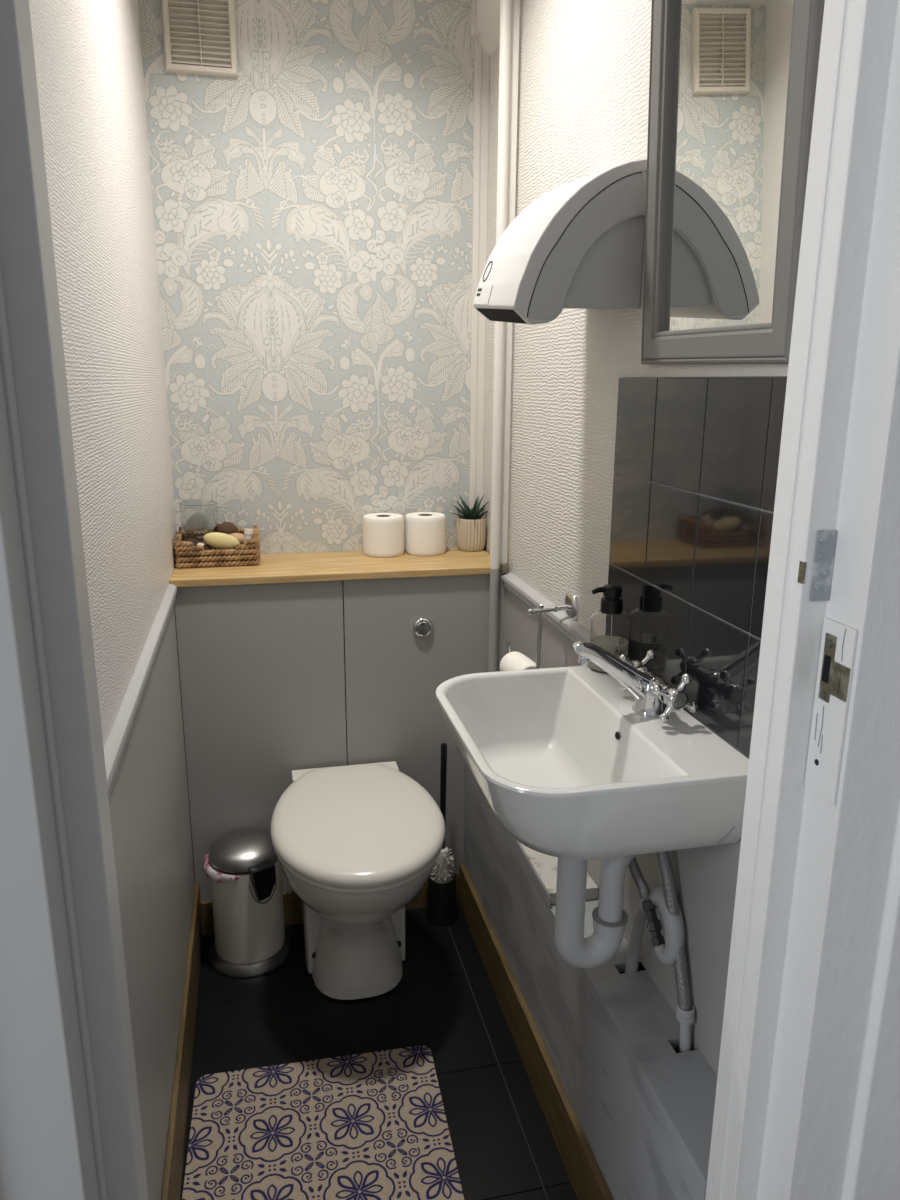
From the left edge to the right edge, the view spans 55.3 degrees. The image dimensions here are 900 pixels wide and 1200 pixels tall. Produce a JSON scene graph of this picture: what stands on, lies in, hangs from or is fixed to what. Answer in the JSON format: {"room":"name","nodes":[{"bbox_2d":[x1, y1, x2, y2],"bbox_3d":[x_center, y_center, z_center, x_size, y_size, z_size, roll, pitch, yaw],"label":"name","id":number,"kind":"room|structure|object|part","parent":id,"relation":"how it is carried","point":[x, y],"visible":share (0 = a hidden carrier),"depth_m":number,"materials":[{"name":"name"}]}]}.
{"room":"bathroom","nodes":[
{"label":"bathroom","id":0,"kind":"room"},
{"bbox_2d":[29,0,194,1199],"bbox_3d":[-0.605,-0.418,1.430,0.126,2.900,1.672,-3,15,-12],"label":"wall","id":1,"kind":"structure","parent":0,"point":[88,53],"depth_m":1.36,"materials":[{"name":"white paint"}]},
{"bbox_2d":[104,584,176,796],"bbox_3d":[-0.504,0.138,1.403,0.017,0.049,1.265,-3,15,-12],"label":"rail","id":2,"kind":"object","parent":1,"relation":"attached to","point":[114,749],"visible":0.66,"depth_m":1.31,"materials":[{"name":"grey paint"}]},
{"bbox_2d":[161,882,202,1199],"bbox_3d":[-0.508,0.952,1.617,0.010,0.152,1.279,-3,15,-12],"label":"baseboard","id":3,"kind":"structure","parent":1,"relation":"attached to","point":[174,1160],"depth_m":1.68,"materials":[{"name":"brown wood"}]},
{"bbox_2d":[138,0,474,553],"bbox_3d":[-0.320,-0.795,2.232,0.828,1.398,0.100,-3,15,-12],"label":"wall","id":4,"kind":"structure","parent":0,"point":[313,205],"depth_m":2.16,"materials":[{"name":"paper"}]},
{"bbox_2d":[161,0,237,77],"bbox_3d":[-0.577,-1.322,1.976,0.163,0.197,0.016,-3,15,-12],"label":"air vent","id":5,"kind":"object","parent":4,"relation":"in","point":[199,36],"visible":1,"depth_m":1.98,"materials":[{"name":"beige plastic"}]},
{"bbox_2d":[469,37,489,514],"bbox_3d":[0.076,-0.786,2.268,0.037,1.311,0.011,-3,15,-12],"label":"pipe","id":6,"kind":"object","parent":4,"relation":"attached to","point":[482,59],"depth_m":2.24,"materials":[{"name":"white paint"}]},
{"bbox_2d":[174,574,489,901],"bbox_3d":[-0.286,0.368,2.340,0.824,0.932,0.273,-3,15,-12],"label":"wall","id":7,"kind":"structure","parent":0,"point":[277,679],"depth_m":2.15,"materials":[{"name":"grey paint"}]},
{"bbox_2d":[201,871,458,935],"bbox_3d":[-0.310,0.810,2.298,0.683,0.095,0.010,-3,15,-12],"label":"baseboard","id":8,"kind":"structure","parent":7,"relation":"attached to","point":[291,901],"depth_m":2.27,"materials":[{"name":"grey wood"}]},
{"bbox_2d":[169,547,500,586],"bbox_3d":[-0.284,-0.090,2.216,0.817,0.017,0.282,-3,15,-12],"label":"wooden shelf","id":9,"kind":"object","parent":7,"relation":"on","point":[341,565],"visible":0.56,"depth_m":2.14,"materials":[{"name":"brown wood"}]},
{"bbox_2d":[174,525,260,567],"bbox_3d":[-0.592,-0.138,2.197,0.206,0.082,0.148,-3,15,-12],"label":"basket","id":10,"kind":"object","parent":9,"relation":"on","point":[232,557],"visible":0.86,"depth_m":2.14,"materials":[{"name":"brown wicker"}]},
{"bbox_3d":[-0.670,-0.118,2.114,0.011,0.081,0.012,-3,15,-12],"label":"corner post","id":11,"kind":"part","parent":10,"relation":"part of","materials":[{"name":"brown wicker"}]},
{"bbox_2d":[183,538,201,556],"bbox_3d":[-0.646,-0.128,2.144,0.060,0.054,0.037,-3,15,-12],"label":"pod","id":12,"kind":"object","parent":10,"relation":"in","point":[195,541],"visible":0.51,"depth_m":2.13,"materials":[{"name":"brown"}]},
{"bbox_2d":[179,500,218,555],"bbox_3d":[-0.639,-0.177,2.196,0.092,0.144,0.092,-3,15,-12],"label":"glass jar","id":13,"kind":"object","parent":10,"relation":"in","point":[198,518],"visible":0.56,"depth_m":2.15,"materials":[{"name":"clear glass"}]},
{"bbox_2d":[203,532,239,549],"bbox_3d":[-0.573,-0.148,2.154,0.089,0.045,0.029,-3,15,-12],"label":"soap","id":14,"kind":"object","parent":10,"relation":"in","point":[224,541],"visible":0.97,"depth_m":2.14,"materials":[{"name":"yellow"}]},
{"bbox_2d":[218,521,237,534],"bbox_3d":[-0.579,-0.178,2.213,0.061,0.049,0.050,-3,15,-12],"label":"pine cone","id":15,"kind":"object","parent":10,"relation":"in","point":[228,528],"visible":0.53,"depth_m":2.20,"materials":[{"name":"brown"}]},
{"bbox_2d":[229,533,243,543],"bbox_3d":[-0.548,-0.154,2.200,0.054,0.036,0.042,-3,15,-12],"label":"seashell","id":16,"kind":"object","parent":10,"relation":"in","point":[240,537],"visible":0.42,"depth_m":2.19,"materials":[{"name":"beige"}]},
{"bbox_2d":[244,529,253,540],"bbox_3d":[-0.508,-0.157,2.164,0.026,0.046,0.025,-3,15,-12],"label":"tube","id":17,"kind":"object","parent":10,"relation":"in","point":[248,533],"visible":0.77,"depth_m":2.15,"materials":[{"name":"beige"}]},
{"bbox_3d":[-0.485,-0.128,2.155,0.011,0.081,0.012,-3,15,-12],"label":"corner post","id":18,"kind":"part","parent":10,"relation":"part of","materials":[{"name":"brown wicker"}]},
{"bbox_2d":[363,513,403,557],"bbox_3d":[-0.179,-0.175,2.308,0.111,0.104,0.111,-3,15,-12],"label":"toilet roll","id":19,"kind":"object","parent":9,"relation":"on","point":[383,533],"visible":1,"depth_m":2.26,"materials":[{"name":"white paper"}]},
{"bbox_2d":[405,512,445,555],"bbox_3d":[-0.066,-0.180,2.329,0.111,0.104,0.111,-3,15,-12],"label":"toilet roll","id":20,"kind":"object","parent":9,"relation":"on","point":[425,532],"visible":1,"depth_m":2.29,"materials":[{"name":"white paper"}]},
{"bbox_2d":[452,493,487,551],"bbox_3d":[0.059,-0.216,2.369,0.113,0.156,0.113,6,15,21],"label":"potted succulent","id":21,"kind":"object","parent":9,"relation":"on","point":[471,527],"visible":0.99,"depth_m":2.35,"materials":[{"name":"beige ceramic"}]},
{"bbox_2d":[456,516,486,551],"bbox_3d":[0.059,-0.184,2.376,0.084,0.090,0.083,-3,15,-12],"label":"pot","id":22,"kind":"object","parent":21,"relation":"attached to","point":[470,530],"depth_m":2.35,"materials":[{"name":"beige ceramic"}]},
{"bbox_2d":[413,617,432,637],"bbox_3d":[-0.068,0.070,2.167,0.052,0.052,0.011,-3,15,-12],"label":"button","id":23,"kind":"object","parent":7,"relation":"attached to","point":[423,626],"visible":1,"depth_m":2.16,"materials":[{"name":"silver metal"}]},
{"bbox_2d":[488,568,505,671],"bbox_3d":[0.121,0.157,2.226,0.044,0.490,0.022,-3,15,-12],"label":"trim","id":24,"kind":"structure","parent":7,"relation":"attached to","point":[497,598],"depth_m":2.19,"materials":[{"name":"grey paint"}]},
{"bbox_2d":[181,903,577,1199],"bbox_3d":[0.055,1.122,1.375,1.600,0.050,3.243,-3,15,-12],"label":"floor","id":25,"kind":"structure","parent":0,"point":[444,1001],"depth_m":1.89,"materials":[{"name":"black tile"}]},
{"bbox_2d":[202,827,291,977],"bbox_3d":[-0.502,0.734,2.129,0.205,0.322,0.213,-3,15,-12],"label":"pedal bin","id":26,"kind":"object","parent":25,"relation":"on","point":[242,865],"visible":0.93,"depth_m":2.07,"materials":[{"name":"silver metal"}]},
{"bbox_3d":[-0.502,0.601,2.100,0.172,0.048,0.172,-3,15,-12],"label":"lid","id":27,"kind":"part","parent":26,"relation":"part of","materials":[{"name":"silver metal"}]},
{"bbox_3d":[-0.444,0.697,2.049,0.069,0.058,0.010,-10,18,-36],"label":"carry handle","id":28,"kind":"part","parent":26,"relation":"part of","materials":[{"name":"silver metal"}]},
{"bbox_2d":[182,1046,463,1199],"bbox_3d":[-0.222,1.057,1.504,0.510,0.007,0.677,-3,15,-12],"label":"floor mat","id":29,"kind":"object","parent":25,"relation":"on","point":[371,1125],"visible":1,"depth_m":1.64,"materials":[{"name":"beige fabric"}]},
{"bbox_2d":[271,761,444,999],"bbox_3d":[-0.213,0.695,1.997,0.385,0.468,0.544,-3,15,-12],"label":"toilet","id":30,"kind":"object","parent":25,"relation":"on","point":[358,843],"visible":1,"depth_m":1.90,"materials":[{"name":"white ceramic"}]},
{"bbox_3d":[-0.208,0.514,1.936,0.379,0.015,0.507,-3,15,-12],"label":"seat","id":31,"kind":"part","parent":30,"relation":"part of","materials":[{"name":"white plastic"}]},
{"bbox_3d":[-0.208,0.490,1.928,0.385,0.035,0.511,-3,15,-12],"label":"lid","id":32,"kind":"part","parent":30,"relation":"part of","materials":[{"name":"white plastic"}]},
{"bbox_2d":[426,872,456,925],"bbox_3d":[-0.022,0.795,2.302,0.085,0.127,0.085,-3,15,-12],"label":"toilet brush holder","id":33,"kind":"object","parent":25,"relation":"on","point":[441,909],"visible":0.89,"depth_m":2.27,"materials":[{"name":"black plastic"}]},
{"bbox_2d":[430,743,453,881],"bbox_3d":[-0.021,0.608,2.255,0.064,0.489,0.064,-3,15,-12],"label":"toilet brush","id":34,"kind":"object","parent":33,"relation":"in","point":[442,872],"visible":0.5,"depth_m":2.25,"materials":[{"name":"black"}]},
{"bbox_3d":[-0.018,0.520,2.239,0.017,0.311,0.027,5,15,19],"label":"handle","id":35,"kind":"part","parent":34,"relation":"part of","materials":[{"name":"black"}]},
{"bbox_2d":[463,764,716,1199],"bbox_3d":[0.232,0.770,1.743,0.111,0.452,1.278,-3,15,-12],"label":"pipe boxing","id":36,"kind":"object","parent":25,"relation":"on","point":[643,1107],"visible":0.68,"depth_m":1.42,"materials":[{"name":"grey paint"}]},
{"bbox_2d":[459,863,613,1199],"bbox_3d":[0.172,0.934,1.765,0.014,0.124,1.267,-3,15,-12],"label":"baseboard","id":37,"kind":"structure","parent":36,"relation":"attached to","point":[588,1182],"depth_m":1.73,"materials":[{"name":"brown wood"}]},
{"bbox_2d":[518,841,597,904],"bbox_3d":[0.163,0.488,1.972,0.100,0.025,0.678,-3,15,-12],"label":"board","id":38,"kind":"object","parent":36,"relation":"on","point":[545,866],"visible":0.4,"depth_m":1.71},
{"bbox_2d":[625,896,649,972],"bbox_3d":[0.314,0.559,1.422,0.023,0.197,0.082,0,14,-3],"label":"supply pipe","id":39,"kind":"object","parent":36,"relation":"attached to","point":[640,917],"visible":0.74,"depth_m":1.43,"materials":[{"name":"grey"}]},
{"bbox_2d":[642,886,684,965],"bbox_3d":[0.332,0.504,1.333,0.044,0.105,0.090,-3,15,-12],"label":"pipe","id":40,"kind":"object","parent":39,"relation":"attached to","point":[666,950],"visible":0.84,"depth_m":1.31,"materials":[{"name":"white plastic"}]},
{"bbox_2d":[628,857,649,897],"bbox_3d":[0.294,0.384,1.360,0.066,0.179,0.023,12,18,38],"label":"flexible hose","id":41,"kind":"object","parent":40,"relation":"attached to","point":[643,889],"visible":0.44,"depth_m":1.36,"materials":[{"name":"grey metal"}]},
{"bbox_2d":[676,1004,694,1052],"bbox_3d":[0.356,0.651,1.303,0.028,0.075,0.032,-3,15,-12],"label":"pipe stub","id":42,"kind":"object","parent":36,"relation":"on","point":[686,1019],"visible":0.95,"depth_m":1.29,"materials":[{"name":"grey plastic"}]},
{"bbox_2d":[656,851,691,1010],"bbox_3d":[0.339,0.469,1.303,0.036,0.319,0.114,-8,17,-31],"label":"flexible hose","id":43,"kind":"object","parent":42,"relation":"attached to","point":[664,861],"visible":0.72,"depth_m":1.30,"materials":[{"name":"grey metal"}]},
{"bbox_2d":[482,0,787,1075],"bbox_3d":[0.309,-0.464,1.632,0.128,2.900,1.672,-3,15,-12],"label":"wall","id":44,"kind":"structure","parent":0,"point":[584,66],"depth_m":1.64,"materials":[{"name":"white paint"}]},
{"bbox_2d":[471,0,499,55],"bbox_3d":[0.104,-1.371,1.986,0.048,0.118,0.276,-3,15,-12],"label":"coving","id":45,"kind":"structure","parent":44,"relation":"attached to","point":[485,14],"depth_m":2.06,"materials":[{"name":"white paint"}]},
{"bbox_2d":[490,0,519,568],"bbox_3d":[0.127,-0.705,2.007,0.044,1.288,0.022,-3,15,-12],"label":"trim","id":46,"kind":"structure","parent":44,"relation":"attached to","point":[509,9],"depth_m":1.97,"materials":[{"name":"white paint"}]},
{"bbox_2d":[501,564,508,572],"bbox_3d":[0.138,-0.080,2.158,0.017,0.022,0.016,-3,15,-12],"label":"trim","id":47,"kind":"structure","parent":44,"relation":"attached to","point":[504,567],"depth_m":2.15,"materials":[{"name":"wood"}]},
{"bbox_2d":[507,591,577,668],"bbox_3d":[0.190,0.059,1.805,0.096,0.183,0.176,-3,15,-12],"label":"toilet roll holder","id":48,"kind":"object","parent":44,"relation":"attached to","point":[570,607],"visible":0.77,"depth_m":1.74,"materials":[{"name":"silver metal"}]},
{"bbox_2d":[500,651,540,670],"bbox_3d":[0.153,0.154,1.837,0.067,0.067,0.099,-5,15,-19],"label":"toilet roll","id":49,"kind":"object","parent":48,"relation":"on","point":[514,660],"visible":0.39,"depth_m":1.82,"materials":[{"name":"white paper"}]},
{"bbox_3d":[0.154,0.070,1.817,0.017,0.156,0.142,-6,16,-24],"label":"hanging rod","id":50,"kind":"part","parent":48,"relation":"part of","materials":[{"name":"silver metal"}]},
{"bbox_3d":[0.198,0.020,1.745,0.084,0.020,0.013,-1,14,-5],"label":"arm","id":51,"kind":"part","parent":48,"relation":"part of","materials":[{"name":"silver metal"}]},
{"bbox_2d":[501,572,589,642],"bbox_3d":[0.209,0.026,1.878,0.024,0.044,0.628,-3,15,-12],"label":"rail","id":52,"kind":"object","parent":44,"relation":"attached to","point":[575,631],"visible":0.54,"depth_m":1.86,"materials":[{"name":"grey paint"}]},
{"bbox_2d":[473,159,646,323],"bbox_3d":[0.176,-0.595,1.442,0.217,0.269,0.265,-3,15,-12],"label":"dryer","id":53,"kind":"object","parent":44,"relation":"attached to","point":[579,244],"visible":0.98,"depth_m":1.34,"materials":[{"name":"grey plastic"}]},
{"bbox_3d":[0.059,-0.535,1.506,0.011,0.039,0.098,-3,15,-12],"label":"label plate","id":54,"kind":"part","parent":53,"relation":"part of","materials":[{"name":"grey plastic"}]},
{"bbox_2d":[476,308,525,323],"bbox_3d":[0.086,-0.483,1.451,0.028,0.042,0.228,-3,15,-12],"label":"outlet","id":55,"kind":"object","parent":53,"relation":"attached to","point":[511,315],"depth_m":1.43,"materials":[{"name":"black plastic"}]},
{"bbox_3d":[0.216,-0.548,1.326,0.192,0.221,0.002,-3,15,-12],"label":"panel","id":56,"kind":"part","parent":53,"relation":"part of","materials":[{"name":"grey plastic"}]},
{"bbox_3d":[0.215,-0.571,1.455,0.136,0.165,0.230,-3,15,-12],"label":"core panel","id":57,"kind":"part","parent":53,"relation":"part of","materials":[{"name":"grey plastic"}]},
{"bbox_2d":[435,666,748,859],"bbox_3d":[0.178,0.240,1.272,0.350,0.140,0.447,-3,15,-12],"label":"basin","id":58,"kind":"object","parent":44,"relation":"attached to","point":[561,758],"visible":0.84,"depth_m":1.18,"materials":[{"name":"white ceramic"}]},
{"bbox_2d":[554,855,637,968],"bbox_3d":[0.253,0.441,1.343,0.199,0.281,0.068,-5,15,-21],"label":"trap","id":59,"kind":"object","parent":58,"relation":"attached to","point":[610,919],"visible":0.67,"depth_m":1.32,"materials":[{"name":"white plastic"}]},
{"bbox_2d":[589,584,630,673],"bbox_3d":[0.270,0.047,1.453,0.071,0.146,0.067,-3,15,-12],"label":"soap dispenser","id":60,"kind":"object","parent":58,"relation":"on","point":[610,627],"visible":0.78,"depth_m":1.43,"materials":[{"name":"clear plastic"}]},
{"bbox_2d":[615,637,624,655],"bbox_3d":[0.285,0.077,1.430,0.019,0.031,0.001,-6,15,-23],"label":"print","id":61,"kind":"object","parent":60,"relation":"attached to","point":[619,641],"depth_m":1.43,"materials":[{"name":"black"}]},
{"bbox_2d":[572,641,698,723],"bbox_3d":[0.259,0.113,1.260,0.168,0.117,0.148,-3,15,-12],"label":"mixer tap","id":62,"kind":"object","parent":58,"relation":"on","point":[653,695],"visible":1,"depth_m":1.24,"materials":[{"name":"silver metal"}]},
{"bbox_3d":[0.246,0.114,1.258,0.143,0.117,0.033,-3,15,-12],"label":"spout","id":63,"kind":"part","parent":62,"relation":"part of","materials":[{"name":"silver metal"}]},
{"bbox_3d":[0.296,0.114,1.315,0.065,0.065,0.062,-3,15,-12],"label":"cross handle","id":64,"kind":"part","parent":62,"relation":"part of","materials":[{"name":"silver metal"}]},
{"bbox_3d":[0.315,0.135,1.234,0.073,0.073,0.064,-3,15,-12],"label":"cross handle","id":65,"kind":"part","parent":62,"relation":"part of","materials":[{"name":"silver metal"}]},
{"bbox_2d":[608,376,786,757],"bbox_3d":[0.358,-0.067,1.219,0.008,0.484,0.636,-3,15,-12],"label":"wall tiles","id":66,"kind":"structure","parent":44,"relation":"attached to","point":[696,460],"depth_m":1.22,"materials":[{"name":"black tile"}]},
{"bbox_2d":[641,0,824,363],"bbox_3d":[0.344,-0.585,1.099,0.038,0.551,0.404,-3,15,-12],"label":"wall mirror","id":67,"kind":"object","parent":44,"relation":"attached to","point":[732,83],"visible":0.96,"depth_m":1.10,"materials":[{"name":"grey paint"}]},
{"bbox_2d":[664,0,792,330],"bbox_3d":[0.351,-0.585,1.100,0.019,0.454,0.308,-3,15,-12],"label":"mirror glass","id":68,"kind":"object","parent":67,"relation":"attached to","point":[728,64],"depth_m":1.10,"materials":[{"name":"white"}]},
{"bbox_3d":[0.065,-1.259,0.449,1.350,0.780,0.113,-3,15,-12],"label":"wall","id":69,"kind":"structure","parent":0,"visible":0},
{"bbox_2d":[0,0,148,1199],"bbox_3d":[-0.450,0.173,0.688,0.312,2.120,0.125,-3,15,-12],"label":"door frame","id":70,"kind":"structure","parent":69,"relation":"in","point":[71,1129],"depth_m":0.69,"materials":[{"name":"grey paint"}]},
{"bbox_2d":[705,0,899,1199],"bbox_3d":[0.526,0.125,0.904,0.387,2.120,0.125,-3,15,-12],"label":"door frame","id":71,"kind":"structure","parent":69,"relation":"in","point":[807,1106],"depth_m":0.86,"materials":[{"name":"white paint"}]},
{"bbox_2d":[797,561,806,583],"bbox_3d":[0.340,-0.027,0.828,0.003,0.021,0.008,-3,15,-12],"label":"notch","id":72,"kind":"object","parent":71,"relation":"attached to","point":[802,565],"visible":1,"depth_m":0.83,"materials":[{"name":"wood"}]},
{"bbox_2d":[810,530,836,600],"bbox_3d":[0.359,-0.033,0.825,0.020,0.069,0.004,-3,15,-12],"label":"plate","id":73,"kind":"object","parent":71,"relation":"attached to","point":[826,539],"visible":1,"depth_m":0.82,"materials":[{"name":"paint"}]},
{"bbox_2d":[804,617,857,804],"bbox_3d":[0.370,0.109,0.840,0.007,0.178,0.047,-3,15,-12],"label":"strike plate","id":74,"kind":"object","parent":71,"relation":"attached to","point":[838,641],"visible":1,"depth_m":0.84,"materials":[{"name":"white paint"}]},
{"bbox_3d":[0.370,0.069,0.826,0.003,0.067,0.039,-3,15,-12],"label":"metal plate","id":75,"kind":"part","parent":74,"relation":"part of","materials":[{"name":"silver metal"}]}
]}

